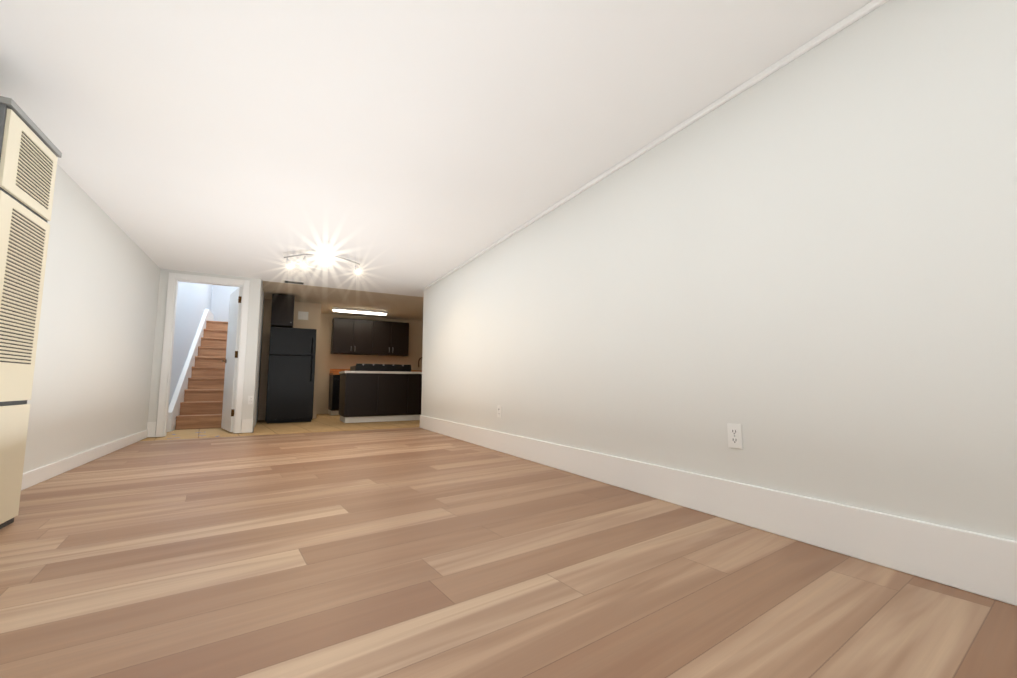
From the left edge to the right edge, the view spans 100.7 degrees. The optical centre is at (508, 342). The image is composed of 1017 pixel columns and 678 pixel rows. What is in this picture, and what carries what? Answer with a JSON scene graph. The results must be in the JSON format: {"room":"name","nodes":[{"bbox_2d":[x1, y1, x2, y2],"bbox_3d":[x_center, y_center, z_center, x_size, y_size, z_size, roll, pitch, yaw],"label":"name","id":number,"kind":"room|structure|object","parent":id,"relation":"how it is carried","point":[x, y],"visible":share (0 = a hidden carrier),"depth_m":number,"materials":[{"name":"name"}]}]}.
{"room":"empty living room","nodes":[
{"label":"empty living room","id":0,"kind":"room"},
{"bbox_2d":[23,164,159,472],"bbox_3d":[-2.145,-0.303,1.043,0.120,2.100,9.550,3,-6,-29],"label":"wall","id":1,"kind":"structure","parent":0,"point":[91,386],"depth_m":3.38,"materials":[{"name":"white paint"}]},
{"bbox_2d":[21,422,152,489],"bbox_3d":[-3.482,0.903,3.506,0.030,0.185,3.760,3,-6,-29],"label":"baseboard","id":2,"kind":"structure","parent":1,"relation":"attached to","point":[33,477],"depth_m":3.29,"materials":[{"name":"white wood"}]},
{"bbox_2d":[169,282,212,414],"bbox_3d":[-5.460,-0.299,7.181,0.120,3.300,4.150,3,-6,-29],"label":"wall","id":3,"kind":"structure","parent":0,"point":[194,301],"depth_m":6.68,"materials":[{"name":"paint"}]},
{"bbox_2d":[148,269,260,436],"bbox_3d":[-4.002,-0.459,5.568,1.220,3.300,0.100,3,-6,-29],"label":"wall","id":4,"kind":"structure","parent":0,"point":[251,343],"depth_m":5.64,"materials":[{"name":"white paint"}]},
{"bbox_2d":[156,272,249,436],"bbox_3d":[-3.962,0.160,5.518,0.880,2.060,0.118,3,-6,-29],"label":"door frame","id":5,"kind":"structure","parent":4,"relation":"attached to","point":[164,389],"depth_m":5.41,"materials":[{"name":"white wood"}]},
{"bbox_2d":[221,287,241,431],"bbox_3d":[-3.935,0.238,5.950,0.248,1.965,0.736,3,-6,-29],"label":"hall door","id":6,"kind":"structure","parent":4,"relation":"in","point":[229,393],"depth_m":5.85,"materials":[{"name":"white paint"}]},
{"bbox_2d":[248,396,253,403],"bbox_3d":[-3.474,0.776,5.677,0.062,0.115,0.008,3,-6,-29],"label":"electrical outlet","id":7,"kind":"object","parent":4,"relation":"attached to","point":[250,399],"visible":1,"depth_m":5.67,"materials":[{"name":"white plastic"}]},
{"bbox_2d":[211,285,238,321],"bbox_3d":[-6.035,-0.091,9.282,1.160,3.300,0.100,3,-6,-29],"label":"wall","id":8,"kind":"structure","parent":0,"point":[220,300],"depth_m":9.18,"materials":[{"name":"paint"}]},
{"bbox_2d":[253,281,263,426],"bbox_3d":[-4.550,-0.249,7.683,0.120,3.300,4.150,3,-6,-29],"label":"wall","id":9,"kind":"structure","parent":0,"point":[258,365],"depth_m":6.58,"materials":[{"name":"paint"}]},
{"bbox_2d":[140,414,419,440],"bbox_3d":[-3.224,1.470,8.021,5.130,0.044,4.750,3,-6,-29],"label":"floor","id":10,"kind":"structure","parent":0,"point":[324,423],"depth_m":6.21,"materials":[{"name":"beige tile"}]},
{"bbox_2d":[167,309,227,431],"bbox_3d":[-5.143,0.334,7.622,0.916,2.134,3.578,3,-6,-29],"label":"staircase","id":11,"kind":"structure","parent":10,"relation":"on","point":[201,397],"depth_m":6.78,"materials":[{"name":"brown wood"}]},
{"bbox_2d":[265,327,316,422],"bbox_3d":[-3.846,0.577,7.454,0.710,1.610,0.749,3,-6,-29],"label":"fridge","id":12,"kind":"object","parent":10,"relation":"on","point":[290,382],"visible":1,"depth_m":7.16,"materials":[{"name":"black metal"}]},
{"bbox_2d":[339,375,378,422],"bbox_3d":[-2.659,0.967,7.431,0.523,0.830,0.712,3,-6,-29],"label":"base cabinet","id":13,"kind":"object","parent":10,"relation":"on","point":[373,396],"depth_m":7.14,"materials":[{"name":"black wood"}]},
{"bbox_2d":[339,371,421,374],"bbox_3d":[-2.210,0.559,7.723,1.590,0.038,0.750,3,-6,-29],"label":"countertop","id":14,"kind":"structure","parent":13,"relation":"on","point":[342,372],"depth_m":7.31,"materials":[{"name":"white stone"}]},
{"bbox_2d":[350,364,410,371],"bbox_3d":[-2.319,0.468,7.649,0.960,0.127,0.628,3,-6,-29],"label":"cooktop","id":15,"kind":"object","parent":14,"relation":"in","point":[382,367],"visible":0.98,"depth_m":7.38,"materials":[{"name":"black metal"}]},
{"bbox_2d":[328,369,421,414],"bbox_3d":[-2.688,1.101,9.550,2.507,0.980,0.668,3,-6,-29],"label":"base cabinet","id":16,"kind":"object","parent":10,"relation":"on","point":[334,390],"depth_m":8.76,"materials":[{"name":"black wood"}]},
{"bbox_2d":[379,375,410,421],"bbox_3d":[-2.201,0.992,7.684,0.524,0.830,0.712,3,-6,-29],"label":"base cabinet","id":17,"kind":"object","parent":10,"relation":"on","point":[392,388],"depth_m":7.38,"materials":[{"name":"black wood"}]},
{"bbox_2d":[407,375,421,420],"bbox_3d":[-1.743,1.017,7.936,0.523,0.830,0.712,3,-6,-29],"label":"base cabinet","id":18,"kind":"object","parent":10,"relation":"on","point":[414,385],"depth_m":7.56,"materials":[{"name":"black wood"}]},
{"bbox_2d":[257,299,320,420],"bbox_3d":[-4.378,0.377,8.429,0.960,2.200,1.350,3,-6,-29],"label":"wall","id":19,"kind":"structure","parent":0,"point":[313,321],"depth_m":7.92,"materials":[{"name":"beige paint"}]},
{"bbox_2d":[271,294,294,327],"bbox_3d":[-3.937,-0.539,7.345,0.340,0.530,0.382,3,-6,-29],"label":"upper cabinet","id":20,"kind":"object","parent":19,"relation":"attached to","point":[282,312],"visible":0.96,"depth_m":7.20,"materials":[{"name":"black wood"}]},
{"bbox_2d":[298,311,308,319],"bbox_3d":[-3.899,-0.509,8.000,0.180,0.160,0.010,3,-6,-29],"label":"air vent","id":21,"kind":"object","parent":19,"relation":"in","point":[302,315],"visible":1,"depth_m":8.00,"materials":[{"name":"white"}]},
{"bbox_2d":[263,281,423,320],"bbox_3d":[-2.599,-0.784,8.374,3.910,0.100,3.370,3,-6,-29],"label":"ceiling","id":22,"kind":"structure","parent":0,"point":[396,306],"depth_m":7.78,"materials":[{"name":"paint"}]},
{"bbox_2d":[332,307,387,315],"bbox_3d":[-3.109,-0.649,8.841,1.100,0.074,0.140,3,-6,-29],"label":"ceiling light","id":23,"kind":"object","parent":22,"relation":"attached to","point":[358,311],"depth_m":8.78,"materials":[{"name":"white plastic"}]},
{"bbox_2d":[317,313,422,413],"bbox_3d":[-3.019,0.520,9.878,2.830,2.200,0.120,3,-6,-29],"label":"wall","id":24,"kind":"structure","parent":0,"point":[328,360],"depth_m":9.48,"materials":[{"name":"beige paint"}]},
{"bbox_2d":[331,318,374,353],"bbox_3d":[-3.495,-0.124,9.410,0.825,0.770,0.339,3,-6,-29],"label":"upper cabinet","id":25,"kind":"object","parent":24,"relation":"attached to","point":[364,337],"depth_m":9.26,"materials":[{"name":"black wood"}]},
{"bbox_2d":[375,321,408,355],"bbox_3d":[-2.773,-0.085,9.808,0.825,0.770,0.339,3,-6,-29],"label":"upper cabinet","id":26,"kind":"object","parent":24,"relation":"attached to","point":[391,338],"depth_m":9.67,"materials":[{"name":"black wood"}]},
{"bbox_2d":[0,0,871,296],"bbox_3d":[0.022,-1.274,2.403,5.130,0.100,9.650,3,-6,-29],"label":"ceiling","id":27,"kind":"structure","parent":0,"point":[404,146],"depth_m":2.22,"materials":[{"name":"paint"}]},
{"bbox_2d":[283,280,304,284],"bbox_3d":[-3.059,-0.858,6.012,0.280,0.015,0.150,3,-6,-29],"label":"ceiling vent","id":28,"kind":"object","parent":27,"relation":"in","point":[293,282],"visible":1,"depth_m":5.99,"materials":[{"name":"white"}]},
{"bbox_2d":[284,247,360,272],"bbox_3d":[-1.999,-0.924,4.604,0.802,0.162,0.639,3,-6,-29],"label":"track light","id":29,"kind":"object","parent":27,"relation":"hanging from","point":[324,252],"visible":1,"depth_m":4.62,"materials":[{"name":"silver metal"}]},
{"bbox_2d":[0,427,1016,677],"bbox_3d":[-0.566,0.831,1.581,3.510,0.050,9.150,3,-6,-29],"label":"floor","id":30,"kind":"structure","parent":0,"point":[400,553],"depth_m":1.38,"materials":[{"name":"brown wood"}]},
{"bbox_2d":[0,96,61,528],"bbox_3d":[-2.335,-0.096,1.813,0.306,1.840,0.480,3,-6,-29],"label":"furnace","id":31,"kind":"object","parent":30,"relation":"on","point":[30,152],"visible":1,"depth_m":1.91,"materials":[{"name":"metal"}]},
{"bbox_2d":[421,0,1016,540],"bbox_3d":[0.942,-0.163,2.460,0.120,2.100,9.050,3,-6,-29],"label":"wall","id":32,"kind":"structure","parent":0,"point":[801,268],"depth_m":1.78,"materials":[{"name":"white paint"}]},
{"bbox_2d":[497,405,500,417],"bbox_3d":[-0.091,0.674,4.117,0.008,0.114,0.070,3,-6,-29],"label":"electrical outlet","id":33,"kind":"object","parent":32,"relation":"attached to","point":[498,411],"visible":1,"depth_m":4.12,"materials":[{"name":"white plastic"}]},
{"bbox_2d":[422,0,888,290],"bbox_3d":[0.879,-1.196,2.528,0.022,0.030,9.050,3,-6,-29],"label":"trim strip","id":34,"kind":"object","parent":32,"relation":"attached to","point":[872,5],"visible":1,"depth_m":2.17,"materials":[{"name":"white wood"}]},
{"bbox_2d":[420,415,1016,605],"bbox_3d":[0.878,0.788,2.340,0.016,0.185,9.066,3,-6,-29],"label":"baseboard","id":35,"kind":"structure","parent":32,"relation":"attached to","point":[984,565],"depth_m":1.71,"materials":[{"name":"white wood"}]},
{"bbox_2d":[727,423,742,448],"bbox_3d":[1.081,0.446,2.013,0.008,0.114,0.070,3,-6,-29],"label":"electrical outlet","id":36,"kind":"object","parent":32,"relation":"attached to","point":[735,439],"visible":1,"depth_m":2.01,"materials":[{"name":"white plastic"}]}
]}

